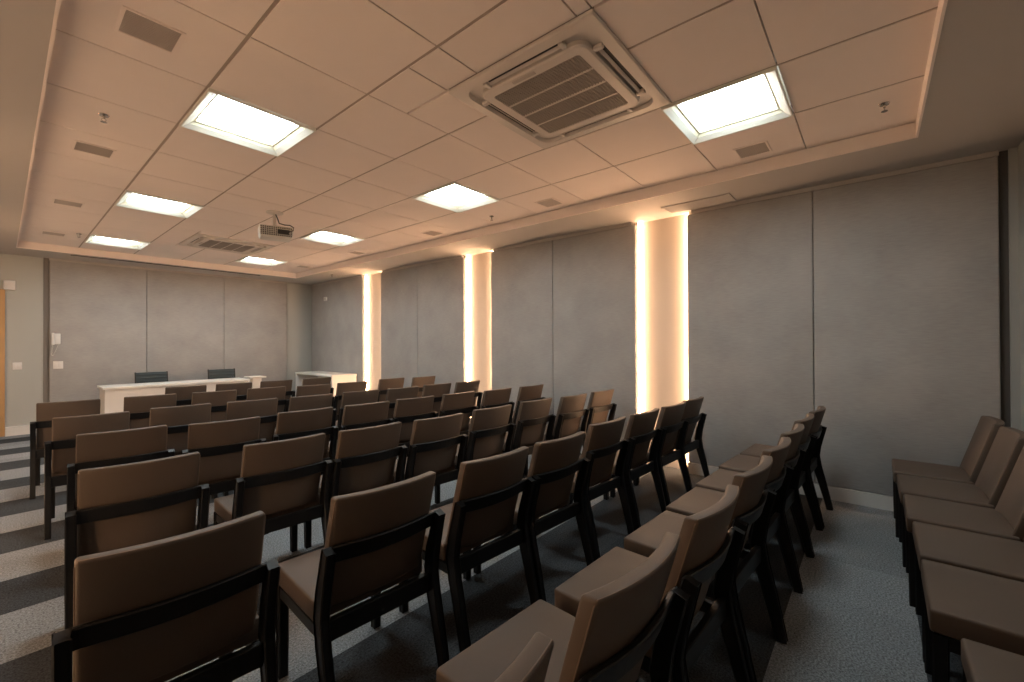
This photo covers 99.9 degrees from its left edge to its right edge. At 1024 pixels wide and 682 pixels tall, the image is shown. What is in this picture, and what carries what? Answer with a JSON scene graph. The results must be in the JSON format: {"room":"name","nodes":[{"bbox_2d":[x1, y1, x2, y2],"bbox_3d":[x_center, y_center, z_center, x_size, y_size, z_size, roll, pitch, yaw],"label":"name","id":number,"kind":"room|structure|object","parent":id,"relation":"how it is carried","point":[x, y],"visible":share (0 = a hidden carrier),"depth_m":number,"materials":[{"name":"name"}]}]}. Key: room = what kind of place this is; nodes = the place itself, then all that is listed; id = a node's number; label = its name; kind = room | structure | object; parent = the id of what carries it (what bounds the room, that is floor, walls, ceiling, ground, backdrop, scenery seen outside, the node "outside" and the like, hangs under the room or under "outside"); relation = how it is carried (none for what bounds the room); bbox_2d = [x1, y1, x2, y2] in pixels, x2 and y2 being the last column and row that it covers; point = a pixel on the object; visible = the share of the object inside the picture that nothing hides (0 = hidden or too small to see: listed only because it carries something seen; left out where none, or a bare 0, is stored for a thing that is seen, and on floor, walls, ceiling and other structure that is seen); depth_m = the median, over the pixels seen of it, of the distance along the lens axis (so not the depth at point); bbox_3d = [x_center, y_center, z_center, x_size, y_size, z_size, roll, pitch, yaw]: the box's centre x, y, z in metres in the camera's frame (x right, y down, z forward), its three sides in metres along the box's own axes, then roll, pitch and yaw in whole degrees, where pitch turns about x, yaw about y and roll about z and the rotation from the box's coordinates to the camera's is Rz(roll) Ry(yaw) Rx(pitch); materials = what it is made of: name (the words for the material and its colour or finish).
{"room":"assembly chamber","nodes":[
{"label":"assembly chamber","id":0,"kind":"room"},
{"bbox_2d":[0,253,311,426],"bbox_3d":[-6.460,-0.090,7.717,0.100,3.000,6.020,0,0,40],"label":"wall","id":1,"kind":"structure","parent":0,"point":[24,304],"depth_m":6.57,"materials":[{"name":"grey paint"}]},
{"bbox_2d":[0,289,4,436],"bbox_3d":[-7.793,0.321,5.973,0.099,2.170,0.975,0,0,40],"label":"door","id":2,"kind":"structure","parent":1,"relation":"in","point":[2,291],"depth_m":6.33,"materials":[{"name":"brown wood"}]},
{"bbox_2d":[43,258,48,402],"bbox_3d":[-7.248,-0.008,6.692,0.012,2.570,0.058,0,0,40],"label":"trim","id":3,"kind":"structure","parent":1,"relation":"attached to","point":[45,260],"depth_m":6.69,"materials":[{"name":"grey"}]},
{"bbox_2d":[49,260,145,401],"bbox_3d":[-6.833,0.010,7.148,0.059,2.532,1.166,0,0,40],"label":"wall panel","id":4,"kind":"object","parent":1,"relation":"attached to","point":[98,312],"visible":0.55,"depth_m":7.06,"materials":[{"name":"fabric"}]},
{"bbox_2d":[146,270,223,380],"bbox_3d":[-6.077,0.012,8.047,0.059,2.532,1.176,0,0,40],"label":"wall panel","id":5,"kind":"object","parent":1,"relation":"attached to","point":[185,312],"visible":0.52,"depth_m":7.99,"materials":[{"name":"fabric"}]},
{"bbox_2d":[224,278,286,380],"bbox_3d":[-5.314,0.014,8.954,0.059,2.532,1.186,0,0,40],"label":"wall panel","id":6,"kind":"object","parent":1,"relation":"attached to","point":[255,312],"visible":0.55,"depth_m":8.92,"materials":[{"name":"fabric"}]},
{"bbox_2d":[0,420,962,681],"bbox_3d":[-2.344,1.415,4.253,10.840,0.080,6.020,0,0,40],"label":"floor","id":7,"kind":"structure","parent":0,"point":[853,619],"depth_m":2.23,"materials":[{"name":"carpet"}]},
{"bbox_2d":[30,399,100,499],"bbox_3d":[-4.218,0.968,4.096,0.558,0.835,0.484,-1,0,43],"label":"chair","id":8,"kind":"object","parent":7,"relation":"on","point":[41,429],"visible":0.53,"depth_m":3.87,"materials":[{"name":"black wood"}]},
{"bbox_2d":[44,411,129,539],"bbox_3d":[-3.247,0.960,3.317,0.558,0.835,0.484,-1,0,43],"label":"chair","id":9,"kind":"object","parent":7,"relation":"on","point":[65,430],"visible":0.46,"depth_m":3.09,"materials":[{"name":"black wood"}]},
{"bbox_2d":[67,425,174,511],"bbox_3d":[-2.501,0.954,2.750,0.558,0.835,0.484,-1,0,44],"label":"chair","id":10,"kind":"object","parent":7,"relation":"on","point":[110,448],"visible":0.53,"depth_m":2.56,"materials":[{"name":"black wood"}]},
{"bbox_2d":[64,452,209,629],"bbox_3d":[-1.785,0.947,2.048,0.558,0.835,0.484,-1,0,43],"label":"chair","id":11,"kind":"object","parent":7,"relation":"on","point":[130,504],"visible":0.74,"depth_m":1.88,"materials":[{"name":"black wood"}]},
{"bbox_2d":[123,393,176,428],"bbox_3d":[-3.816,0.969,4.512,0.558,0.835,0.484,-1,0,43],"label":"chair","id":12,"kind":"object","parent":7,"relation":"on","point":[139,407],"visible":0.2,"depth_m":4.32,"materials":[{"name":"fabric"}]},
{"bbox_2d":[51,511,280,681],"bbox_3d":[-1.053,0.941,1.317,0.558,0.835,0.484,-1,0,44],"label":"chair","id":13,"kind":"object","parent":7,"relation":"on","point":[162,610],"visible":1,"depth_m":1.17,"materials":[{"name":"black wood"}]},
{"bbox_2d":[97,378,249,413],"bbox_3d":[-5.497,1.040,7.111,0.560,0.725,1.915,0,0,40],"label":"desk","id":14,"kind":"object","parent":7,"relation":"on","point":[111,397],"visible":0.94,"depth_m":6.55,"materials":[{"name":"white laminate"}]},
{"bbox_2d":[149,403,217,498],"bbox_3d":[-2.929,0.961,3.765,0.558,0.835,0.484,-1,0,44],"label":"chair","id":15,"kind":"object","parent":7,"relation":"on","point":[177,419],"visible":0.33,"depth_m":3.61,"materials":[{"name":"black wood"}]},
{"bbox_2d":[165,385,206,405],"bbox_3d":[-4.174,0.975,5.457,0.558,0.835,0.484,-1,0,43],"label":"chair","id":16,"kind":"object","parent":7,"relation":"on","point":[184,393],"visible":0.27,"depth_m":5.28,"materials":[{"name":"fabric"}]},
{"bbox_2d":[191,390,236,421],"bbox_3d":[-3.421,0.969,4.878,0.558,0.835,0.484,-1,0,43],"label":"chair","id":17,"kind":"object","parent":7,"relation":"on","point":[218,400],"visible":0.25,"depth_m":4.74,"materials":[{"name":"fabric"}]},
{"bbox_2d":[181,416,268,534],"bbox_3d":[-2.087,0.954,3.058,0.558,0.835,0.484,-1,0,44],"label":"chair","id":18,"kind":"object","parent":7,"relation":"on","point":[219,444],"visible":0.41,"depth_m":2.90,"materials":[{"name":"black wood"}]},
{"bbox_2d":[215,382,251,400],"bbox_3d":[-3.822,0.976,5.834,0.558,0.835,0.484,-1,0,43],"label":"chair","id":19,"kind":"object","parent":7,"relation":"on","point":[241,388],"visible":0.23,"depth_m":5.71,"materials":[{"name":"fabric"}]},
{"bbox_2d":[223,398,277,495],"bbox_3d":[-2.539,0.962,4.117,0.558,0.835,0.484,-1,0,44],"label":"chair","id":20,"kind":"object","parent":7,"relation":"on","point":[266,409],"visible":0.42,"depth_m":4.00,"materials":[{"name":"black wood"}]},
{"bbox_2d":[246,386,288,426],"bbox_3d":[-3.061,0.970,5.255,0.558,0.835,0.484,-1,0,43],"label":"chair","id":21,"kind":"object","parent":7,"relation":"on","point":[270,392],"visible":0.22,"depth_m":5.13,"materials":[{"name":"fabric"}]},
{"bbox_2d":[214,433,332,551],"bbox_3d":[-1.373,0.948,2.474,0.558,0.835,0.484,-1,0,43],"label":"chair","id":22,"kind":"object","parent":7,"relation":"on","point":[280,479],"visible":0.82,"depth_m":2.35,"materials":[{"name":"black wood"}]},
{"bbox_2d":[272,407,337,461],"bbox_3d":[-1.760,0.955,3.512,0.558,0.835,0.484,-1,0,43],"label":"chair","id":23,"kind":"object","parent":7,"relation":"on","point":[292,424],"visible":0.38,"depth_m":3.36,"materials":[{"name":"fabric"}]},
{"bbox_2d":[274,393,336,440],"bbox_3d":[-2.158,0.962,4.462,0.558,0.835,0.484,-1,0,44],"label":"chair","id":24,"kind":"object","parent":7,"relation":"on","point":[298,403],"visible":0.2,"depth_m":4.29,"materials":[{"name":"fabric"}]},
{"bbox_2d":[296,384,333,406],"bbox_3d":[-2.636,0.970,5.558,0.558,0.835,0.484,-1,0,43],"label":"chair","id":25,"kind":"object","parent":7,"relation":"on","point":[307,390],"visible":0.19,"depth_m":5.38,"materials":[{"name":"fabric"}]},
{"bbox_2d":[295,371,356,397],"bbox_3d":[-3.842,1.030,8.832,1.580,0.750,0.510,0,0,40],"label":"side table","id":26,"kind":"object","parent":7,"relation":"on","point":[336,377],"visible":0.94,"depth_m":8.53,"materials":[{"name":"white laminate"}]},
{"bbox_2d":[333,381,366,420],"bbox_3d":[-2.299,0.971,5.944,0.558,0.835,0.484,-1,0,43],"label":"chair","id":27,"kind":"object","parent":7,"relation":"on","point":[362,385],"visible":0.28,"depth_m":5.72,"materials":[{"name":"fabric"}]},
{"bbox_2d":[304,422,407,548],"bbox_3d":[-1.025,0.949,2.825,0.558,0.835,0.484,-1,0,43],"label":"chair","id":28,"kind":"object","parent":7,"relation":"on","point":[365,458],"visible":0.7,"depth_m":2.67,"materials":[{"name":"black wood"}]},
{"bbox_2d":[335,389,378,439],"bbox_3d":[-1.801,0.963,4.852,0.558,0.835,0.484,-1,0,43],"label":"chair","id":29,"kind":"object","parent":7,"relation":"on","point":[368,396],"visible":0.23,"depth_m":4.64,"materials":[{"name":"fabric"}]},
{"bbox_2d":[321,401,393,474],"bbox_3d":[-1.401,0.956,3.865,0.558,0.835,0.484,-1,0,43],"label":"chair","id":30,"kind":"object","parent":7,"relation":"on","point":[356,416],"visible":0.3,"depth_m":3.68,"materials":[{"name":"fabric"}]},
{"bbox_2d":[276,471,449,681],"bbox_3d":[-0.605,0.941,1.722,0.558,0.835,0.484,-1,0,43],"label":"chair","id":31,"kind":"object","parent":7,"relation":"on","point":[374,541],"visible":0.94,"depth_m":1.58,"materials":[{"name":"black wood"}]},
{"bbox_2d":[377,377,404,401],"bbox_3d":[-1.933,0.972,6.535,0.558,0.835,0.484,-1,0,43],"label":"chair","id":32,"kind":"object","parent":7,"relation":"on","point":[384,384],"visible":0.26,"depth_m":6.32,"materials":[{"name":"fabric"}]},
{"bbox_2d":[386,386,418,418],"bbox_3d":[-1.421,0.963,5.190,0.558,0.835,0.484,-1,0,43],"label":"chair","id":33,"kind":"object","parent":7,"relation":"on","point":[393,394],"visible":0.23,"depth_m":4.98,"materials":[{"name":"fabric"}]},
{"bbox_2d":[393,395,437,458],"bbox_3d":[-1.067,0.956,4.247,0.558,0.835,0.484,-1,0,44],"label":"chair","id":34,"kind":"object","parent":7,"relation":"on","point":[408,410],"visible":0.4,"depth_m":4.07,"materials":[{"name":"fabric"}]},
{"bbox_2d":[393,413,468,485],"bbox_3d":[-0.659,0.949,3.176,0.558,0.835,0.484,-1,0,43],"label":"chair","id":35,"kind":"object","parent":7,"relation":"on","point":[434,442],"visible":0.7,"depth_m":3.03,"materials":[{"name":"black wood"}]},
{"bbox_2d":[422,383,450,416],"bbox_3d":[-1.095,0.964,5.620,0.558,0.835,0.484,-1,0,43],"label":"chair","id":36,"kind":"object","parent":7,"relation":"on","point":[437,390],"visible":0.21,"depth_m":5.46,"materials":[{"name":"fabric"}]},
{"bbox_2d":[439,391,477,434],"bbox_3d":[-0.700,0.957,4.631,0.559,0.835,0.484,-1,0,43],"label":"chair","id":37,"kind":"object","parent":7,"relation":"on","point":[454,403],"visible":0.41,"depth_m":4.47,"materials":[{"name":"fabric"}]},
{"bbox_2d":[454,380,482,416],"bbox_3d":[-0.745,0.965,5.979,0.558,0.835,0.484,-1,0,43],"label":"chair","id":38,"kind":"object","parent":7,"relation":"on","point":[460,387],"visible":0.28,"depth_m":5.85,"materials":[{"name":"fabric"}]},
{"bbox_2d":[399,446,539,652],"bbox_3d":[-0.218,0.942,2.138,0.558,0.835,0.484,-1,0,44],"label":"chair","id":39,"kind":"object","parent":7,"relation":"on","point":[482,509],"visible":0.9,"depth_m":1.97,"materials":[{"name":"black wood"}]},
{"bbox_2d":[434,404,515,503],"bbox_3d":[-0.303,0.950,3.605,0.559,0.835,0.484,-1,0,43],"label":"chair","id":40,"kind":"object","parent":7,"relation":"on","point":[488,428],"visible":0.65,"depth_m":3.45,"materials":[{"name":"black wood"}]},
{"bbox_2d":[459,388,514,443],"bbox_3d":[-0.306,0.957,4.958,0.558,0.835,0.484,-1,0,43],"label":"chair","id":41,"kind":"object","parent":7,"relation":"on","point":[499,397],"visible":0.27,"depth_m":4.78,"materials":[{"name":"fabric"}]},
{"bbox_2d":[494,632,553,681],"bbox_3d":[-0.230,0.934,0.752,0.558,0.835,0.484,-1,0,43],"label":"chair","id":42,"kind":"object","parent":7,"relation":"on","point":[531,665],"visible":1,"depth_m":0.70,"materials":[{"name":"brown"}]},
{"bbox_2d":[512,384,544,423],"bbox_3d":[0.091,0.958,5.368,0.558,0.835,0.484,-1,0,43],"label":"chair","id":43,"kind":"object","parent":7,"relation":"on","point":[526,393],"visible":0.38,"depth_m":5.14,"materials":[{"name":"fabric"}]},
{"bbox_2d":[503,397,555,478],"bbox_3d":[0.077,0.951,4.056,0.558,0.835,0.484,-1,0,44],"label":"chair","id":44,"kind":"object","parent":7,"relation":"on","point":[533,416],"visible":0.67,"depth_m":3.89,"materials":[{"name":"fabric"}]},
{"bbox_2d":[473,431,594,600],"bbox_3d":[0.122,0.942,2.499,0.558,0.835,0.484,-1,0,44],"label":"chair","id":45,"kind":"object","parent":7,"relation":"on","point":[554,464],"visible":0.65,"depth_m":2.35,"materials":[{"name":"black wood"}]},
{"bbox_2d":[524,393,589,474],"bbox_3d":[0.465,0.951,4.394,0.558,0.835,0.484,-1,0,43],"label":"chair","id":46,"kind":"object","parent":7,"relation":"on","point":[570,411],"visible":0.51,"depth_m":4.22,"materials":[{"name":"fabric"}]},
{"bbox_2d":[436,532,690,681],"bbox_3d":[0.146,0.935,1.155,0.558,0.835,0.484,-1,0,44],"label":"chair","id":47,"kind":"object","parent":7,"relation":"on","point":[615,624],"visible":0.96,"depth_m":1.05,"materials":[{"name":"black wood"}]},
{"bbox_2d":[535,416,634,560],"bbox_3d":[0.487,0.943,2.987,0.558,0.835,0.484,-1,0,43],"label":"chair","id":48,"kind":"object","parent":7,"relation":"on","point":[602,442],"visible":0.64,"depth_m":2.83,"materials":[{"name":"black wood"}]},
{"bbox_2d":[578,389,616,454],"bbox_3d":[0.832,0.952,4.785,0.558,0.835,0.484,-1,0,43],"label":"chair","id":49,"kind":"object","parent":7,"relation":"on","point":[599,404],"visible":0.38,"depth_m":4.60,"materials":[{"name":"fabric"}]},
{"bbox_2d":[579,408,666,529],"bbox_3d":[0.852,0.944,3.372,0.558,0.835,0.484,-1,0,43],"label":"chair","id":50,"kind":"object","parent":7,"relation":"on","point":[640,430],"visible":0.59,"depth_m":3.21,"materials":[{"name":"black wood"}]},
{"bbox_2d":[610,402,691,505],"bbox_3d":[1.203,0.945,3.728,0.558,0.835,0.484,-1,0,44],"label":"chair","id":51,"kind":"object","parent":7,"relation":"on","point":[669,421],"visible":0.57,"depth_m":3.58,"materials":[{"name":"black wood"}]},
{"bbox_2d":[555,484,751,681],"bbox_3d":[0.509,0.935,1.542,0.559,0.835,0.484,-1,0,43],"label":"chair","id":52,"kind":"object","parent":7,"relation":"on","point":[700,554],"visible":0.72,"depth_m":1.45,"materials":[{"name":"black wood"}]},
{"bbox_2d":[638,396,709,492],"bbox_3d":[1.522,0.945,4.100,0.558,0.835,0.484,-1,0,43],"label":"chair","id":53,"kind":"object","parent":7,"relation":"on","point":[691,414],"visible":0.44,"depth_m":4.00,"materials":[{"name":"black wood"}]},
{"bbox_2d":[624,455,787,681],"bbox_3d":[0.868,0.936,1.946,0.558,0.835,0.484,-1,0,44],"label":"chair","id":54,"kind":"object","parent":7,"relation":"on","point":[754,505],"visible":0.57,"depth_m":1.92,"materials":[{"name":"black wood"}]},
{"bbox_2d":[666,437,803,632],"bbox_3d":[1.195,0.937,2.324,0.558,0.835,0.484,-1,0,43],"label":"chair","id":55,"kind":"object","parent":7,"relation":"on","point":[698,499],"visible":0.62,"depth_m":2.32,"materials":[{"name":"black wood"}]},
{"bbox_2d":[696,423,814,586],"bbox_3d":[1.521,0.938,2.703,0.558,0.835,0.484,-1,0,43],"label":"chair","id":56,"kind":"object","parent":7,"relation":"on","point":[718,480],"visible":0.39,"depth_m":2.70,"materials":[{"name":"black wood"}]},
{"bbox_2d":[719,413,823,551],"bbox_3d":[1.853,0.938,3.090,0.558,0.835,0.484,-1,0,44],"label":"chair","id":57,"kind":"object","parent":7,"relation":"on","point":[738,463],"visible":0.42,"depth_m":3.09,"materials":[{"name":"black wood"}]},
{"bbox_2d":[740,406,832,528],"bbox_3d":[2.198,0.939,3.454,0.558,0.835,0.484,-1,0,43],"label":"chair","id":58,"kind":"object","parent":7,"relation":"on","point":[817,430],"visible":0.36,"depth_m":3.45,"materials":[{"name":"black wood"}]},
{"bbox_2d":[892,416,1004,537],"bbox_3d":[2.984,0.933,2.951,0.558,0.835,0.484,0,0,40],"label":"chair","id":59,"kind":"object","parent":7,"relation":"on","point":[987,428],"visible":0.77,"depth_m":2.93,"materials":[{"name":"black wood"}]},
{"bbox_2d":[897,426,1023,566],"bbox_3d":[2.680,0.932,2.566,0.559,0.835,0.484,0,0,40],"label":"chair","id":60,"kind":"object","parent":7,"relation":"on","point":[1008,443],"visible":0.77,"depth_m":2.54,"materials":[{"name":"black wood"}]},
{"bbox_2d":[903,446,1023,606],"bbox_3d":[2.369,0.931,2.180,0.558,0.835,0.484,0,0,41],"label":"chair","id":61,"kind":"object","parent":7,"relation":"on","point":[1006,521],"visible":0.77,"depth_m":2.18,"materials":[{"name":"black wood"}]},
{"bbox_2d":[912,521,1023,661],"bbox_3d":[2.070,0.931,1.798,0.558,0.835,0.484,0,0,40],"label":"chair","id":62,"kind":"object","parent":7,"relation":"on","point":[992,555],"visible":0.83,"depth_m":1.84,"materials":[{"name":"black wood"}]},
{"bbox_2d":[921,559,1023,681],"bbox_3d":[1.753,0.930,1.425,0.558,0.835,0.484,0,0,41],"label":"chair","id":63,"kind":"object","parent":7,"relation":"on","point":[959,603],"visible":0.99,"depth_m":1.44,"materials":[{"name":"black wood"}]},
{"bbox_2d":[961,638,1023,681],"bbox_3d":[1.429,0.929,0.952,0.558,0.835,0.484,0,0,40],"label":"chair","id":64,"kind":"object","parent":7,"relation":"on","point":[981,662],"visible":1,"depth_m":1.19,"materials":[{"name":"black wood"}]},
{"bbox_2d":[0,0,1023,284],"bbox_3d":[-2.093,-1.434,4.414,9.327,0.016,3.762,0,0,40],"label":"ceiling","id":65,"kind":"structure","parent":0,"point":[308,61],"depth_m":2.63,"materials":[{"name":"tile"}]},
{"bbox_2d":[71,140,116,158],"bbox_3d":[-3.119,-1.426,3.209,0.224,0.005,0.224,0,0,40],"label":"ceiling vent","id":66,"kind":"object","parent":65,"relation":"in","point":[80,146],"visible":1,"depth_m":3.20,"materials":[{"name":"beige"}]},
{"bbox_2d":[84,234,149,249],"bbox_3d":[-5.590,-1.437,6.097,0.616,0.101,0.616,0,0,40],"label":"ceiling light","id":67,"kind":"object","parent":65,"relation":"attached to","point":[93,239],"visible":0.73,"depth_m":6.20,"materials":[{"name":"white"}]},
{"bbox_2d":[94,236,136,243],"bbox_3d":[-5.590,-1.454,6.097,0.458,0.006,0.458,0,0,40],"label":"diffuser","id":68,"kind":"object","parent":67,"relation":"attached to","point":[97,239],"depth_m":6.20,"materials":[{"name":"white"}]},
{"bbox_2d":[114,5,185,54],"bbox_3d":[-1.683,-1.438,2.002,0.224,0.005,0.224,0,0,40],"label":"ceiling vent","id":69,"kind":"object","parent":65,"relation":"in","point":[131,23],"visible":1,"depth_m":1.99,"materials":[{"name":"plastic"}]},
{"bbox_2d":[115,190,203,218],"bbox_3d":[-3.676,-1.454,4.488,0.616,0.101,0.616,0,0,40],"label":"ceiling light","id":70,"kind":"object","parent":65,"relation":"attached to","point":[128,199],"visible":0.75,"depth_m":4.56,"materials":[{"name":"white"}]},
{"bbox_2d":[127,193,186,209],"bbox_3d":[-3.677,-1.470,4.488,0.458,0.006,0.458,0,0,40],"label":"diffuser","id":71,"kind":"object","parent":70,"relation":"attached to","point":[135,199],"depth_m":4.56,"materials":[{"name":"white"}]},
{"bbox_2d":[179,233,273,254],"bbox_3d":[-4.174,-1.397,6.301,0.948,0.031,0.948,0,0,40],"label":"air conditioner","id":72,"kind":"object","parent":65,"relation":"attached to","point":[204,241],"visible":1,"depth_m":6.21,"materials":[{"name":"grey"}]},
{"bbox_2d":[199,240,253,251],"bbox_3d":[-4.174,-1.392,6.301,0.574,0.011,0.574,0,0,40],"label":"grille","id":73,"kind":"object","parent":72,"relation":"attached to","point":[214,244],"depth_m":6.30,"materials":[{"name":"beige"}]},
{"bbox_2d":[179,87,315,156],"bbox_3d":[-1.763,-1.470,2.879,0.616,0.101,0.616,0,0,40],"label":"ceiling light","id":74,"kind":"object","parent":65,"relation":"attached to","point":[217,114],"visible":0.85,"depth_m":2.91,"materials":[{"name":"white"}]},
{"bbox_2d":[199,95,292,140],"bbox_3d":[-1.763,-1.486,2.880,0.458,0.006,0.458,0,0,40],"label":"diffuser","id":75,"kind":"object","parent":74,"relation":"attached to","point":[223,113],"depth_m":2.90,"materials":[{"name":"white"}]},
{"bbox_2d":[258,210,293,241],"bbox_3d":[-2.619,-1.274,4.772,0.335,0.294,0.305,0,0,-33],"label":"projector","id":76,"kind":"object","parent":65,"relation":"hanging from","point":[273,232],"visible":1,"depth_m":4.70,"materials":[{"name":"beige plastic"}]},
{"bbox_2d":[300,230,364,245],"bbox_3d":[-2.470,-1.451,5.923,0.616,0.101,0.616,0,0,40],"label":"ceiling light","id":77,"kind":"object","parent":65,"relation":"attached to","point":[322,236],"visible":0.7,"depth_m":6.03,"materials":[{"name":"white"}]},
{"bbox_2d":[412,181,499,212],"bbox_3d":[-0.556,-1.467,4.315,0.616,0.101,0.616,0,0,40],"label":"ceiling light","id":78,"kind":"object","parent":65,"relation":"attached to","point":[454,196],"visible":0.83,"depth_m":4.39,"materials":[{"name":"white"}]},
{"bbox_2d":[428,184,483,203],"bbox_3d":[-0.556,-1.484,4.315,0.458,0.006,0.458,0,0,40],"label":"diffuser","id":79,"kind":"object","parent":78,"relation":"attached to","point":[453,194],"depth_m":4.38,"materials":[{"name":"white"}]},
{"bbox_2d":[16,0,947,277],"bbox_3d":[-2.092,-1.374,4.414,9.335,0.101,3.780,0,0,40],"label":"trim","id":80,"kind":"structure","parent":65,"relation":"attached to","point":[908,131],"depth_m":3.88,"materials":[{"name":"paint"}]},
{"bbox_2d":[79,0,937,267],"bbox_3d":[-2.355,-1.528,4.269,10.640,0.196,5.820,0,0,40],"label":"trim","id":81,"kind":"structure","parent":65,"relation":"attached to","point":[272,6],"depth_m":2.46,"materials":[{"name":"beige"}]},
{"bbox_2d":[449,8,670,148],"bbox_3d":[0.296,-1.436,2.543,0.948,0.031,0.948,0,0,40],"label":"air conditioner","id":82,"kind":"object","parent":65,"relation":"attached to","point":[577,79],"visible":1,"depth_m":2.42,"materials":[{"name":"beige plastic"}]},
{"bbox_2d":[488,104,534,131],"bbox_3d":[0.007,-1.447,2.786,0.048,0.002,0.470,0,0,40],"label":"outlet","id":83,"kind":"object","parent":82,"relation":"attached to","point":[492,108],"depth_m":2.78,"materials":[{"name":"grey"}]},
{"bbox_2d":[488,44,557,81],"bbox_3d":[0.053,-1.450,2.254,0.470,0.002,0.048,0,0,40],"label":"outlet","id":84,"kind":"object","parent":82,"relation":"attached to","point":[553,50],"depth_m":2.25,"materials":[{"name":"grey"}]},
{"bbox_2d":[495,55,627,132],"bbox_3d":[0.296,-1.430,2.543,0.574,0.011,0.574,0,0,40],"label":"grille","id":85,"kind":"object","parent":82,"relation":"attached to","point":[572,91],"depth_m":2.51,"materials":[{"name":"beige"}]},
{"bbox_2d":[599,45,642,90],"bbox_3d":[0.586,-1.452,2.300,0.048,0.002,0.470,0,0,40],"label":"outlet","id":86,"kind":"object","parent":82,"relation":"attached to","point":[605,55],"depth_m":2.30,"materials":[{"name":"grey"}]},
{"bbox_2d":[661,193,735,213],"bbox_3d":[1.813,-1.338,4.207,0.630,0.010,0.250,0,0,40],"label":"air vent","id":87,"kind":"object","parent":65,"relation":"in","point":[724,198],"visible":1,"depth_m":4.18,"materials":[{"name":"metal"}]},
{"bbox_2d":[661,52,792,144],"bbox_3d":[1.357,-1.483,2.706,0.616,0.101,0.616,0,0,40],"label":"ceiling light","id":88,"kind":"object","parent":65,"relation":"attached to","point":[759,98],"visible":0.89,"depth_m":2.74,"materials":[{"name":"white"}]},
{"bbox_2d":[682,75,774,127],"bbox_3d":[1.357,-1.500,2.706,0.458,0.006,0.458,0,0,40],"label":"diffuser","id":89,"kind":"object","parent":88,"relation":"attached to","point":[752,97],"depth_m":2.72,"materials":[{"name":"white"}]},
{"bbox_2d":[733,140,771,158],"bbox_3d":[1.824,-1.445,3.261,0.224,0.005,0.224,0,0,40],"label":"ceiling vent","id":90,"kind":"object","parent":65,"relation":"in","point":[762,147],"visible":1,"depth_m":3.26,"materials":[{"name":"beige"}]},
{"bbox_2d":[367,213,690,468],"bbox_3d":[-0.445,-0.121,6.527,10.840,3.000,0.100,0,0,40],"label":"wall","id":91,"kind":"structure","parent":0,"point":[663,242],"depth_m":4.78,"materials":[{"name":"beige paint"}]},
{"bbox_2d":[312,277,364,381],"bbox_3d":[-3.711,0.018,9.142,2.142,2.552,0.099,0,0,40],"label":"wall panel","id":92,"kind":"object","parent":91,"relation":"attached to","point":[338,322],"visible":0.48,"depth_m":8.96,"materials":[{"name":"fabric"}]},
{"bbox_2d":[381,266,417,387],"bbox_3d":[-1.998,0.004,7.701,1.086,2.552,0.099,0,0,40],"label":"wall panel","id":93,"kind":"object","parent":91,"relation":"attached to","point":[399,348],"visible":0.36,"depth_m":7.64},
{"bbox_2d":[417,257,465,393],"bbox_3d":[-1.145,-0.004,6.984,1.136,2.552,0.099,0,0,40],"label":"wall panel","id":94,"kind":"object","parent":91,"relation":"attached to","point":[441,286],"visible":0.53,"depth_m":6.88,"materials":[{"name":"fabric"}]},
{"bbox_2d":[491,241,553,424],"bbox_3d":[0.141,-0.015,5.903,1.076,2.552,0.099,0,0,40],"label":"wall panel","id":95,"kind":"object","parent":91,"relation":"attached to","point":[521,277],"visible":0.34,"depth_m":5.85,"materials":[{"name":"fabric"}]},
{"bbox_2d":[49,150,998,285],"bbox_3d":[-1.858,-1.306,4.928,10.550,0.035,4.170,0,0,40],"label":"trim","id":96,"kind":"structure","parent":91,"relation":"attached to","point":[994,153],"depth_m":4.26,"materials":[{"name":"grey paint"}]},
{"bbox_2d":[553,225,637,440],"bbox_3d":[0.983,-0.022,5.195,1.116,2.552,0.099,0,0,40],"label":"wall panel","id":97,"kind":"object","parent":91,"relation":"attached to","point":[595,275],"visible":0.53,"depth_m":5.10,"materials":[{"name":"fabric"}]},
{"bbox_2d":[637,223,640,412],"bbox_3d":[1.434,0.013,4.850,0.014,2.690,0.034,0,0,40],"label":"led light strip","id":98,"kind":"object","parent":91,"relation":"attached to","point":[638,224],"visible":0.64,"depth_m":4.84,"materials":[{"name":"white paint"}]},
{"bbox_2d":[507,431,893,510],"bbox_3d":[-0.518,1.324,6.447,10.488,0.110,0.112,0,0,40],"label":"baseboard","id":99,"kind":"structure","parent":91,"relation":"attached to","point":[879,501],"depth_m":3.58,"materials":[{"name":"white paint"}]},
{"bbox_2d":[687,191,814,482],"bbox_3d":[2.250,-0.033,4.130,1.066,2.552,0.099,0,0,40],"label":"wall panel","id":100,"kind":"object","parent":91,"relation":"attached to","point":[750,268],"visible":0.95,"depth_m":4.06,"materials":[{"name":"fabric"}]},
{"bbox_2d":[813,156,1000,495],"bbox_3d":[3.077,-0.040,3.435,1.086,2.552,0.099,0,0,40],"label":"wall panel","id":101,"kind":"object","parent":91,"relation":"attached to","point":[906,266],"visible":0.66,"depth_m":3.37,"materials":[{"name":"fabric"}]},
{"bbox_2d":[998,150,1010,426],"bbox_3d":[3.526,-0.005,3.084,0.046,2.700,0.060,0,0,40],"label":"trim","id":102,"kind":"structure","parent":91,"relation":"attached to","point":[1003,155],"depth_m":3.06,"materials":[{"name":"grey"}]},
{"bbox_2d":[1018,139,1023,430],"bbox_3d":[1.761,-0.161,0.806,0.100,3.000,6.020,0,0,40],"label":"wall","id":103,"kind":"structure","parent":0,"point":[1021,146],"depth_m":2.95,"materials":[{"name":"grey paint"}]},
{"bbox_2d":[1008,147,1020,429],"bbox_3d":[3.551,-0.006,3.044,0.042,2.700,0.090,0,0,40],"label":"trim","id":104,"kind":"structure","parent":103,"relation":"attached to","point":[1013,206],"depth_m":3.01,"materials":[{"name":"grey paint"}]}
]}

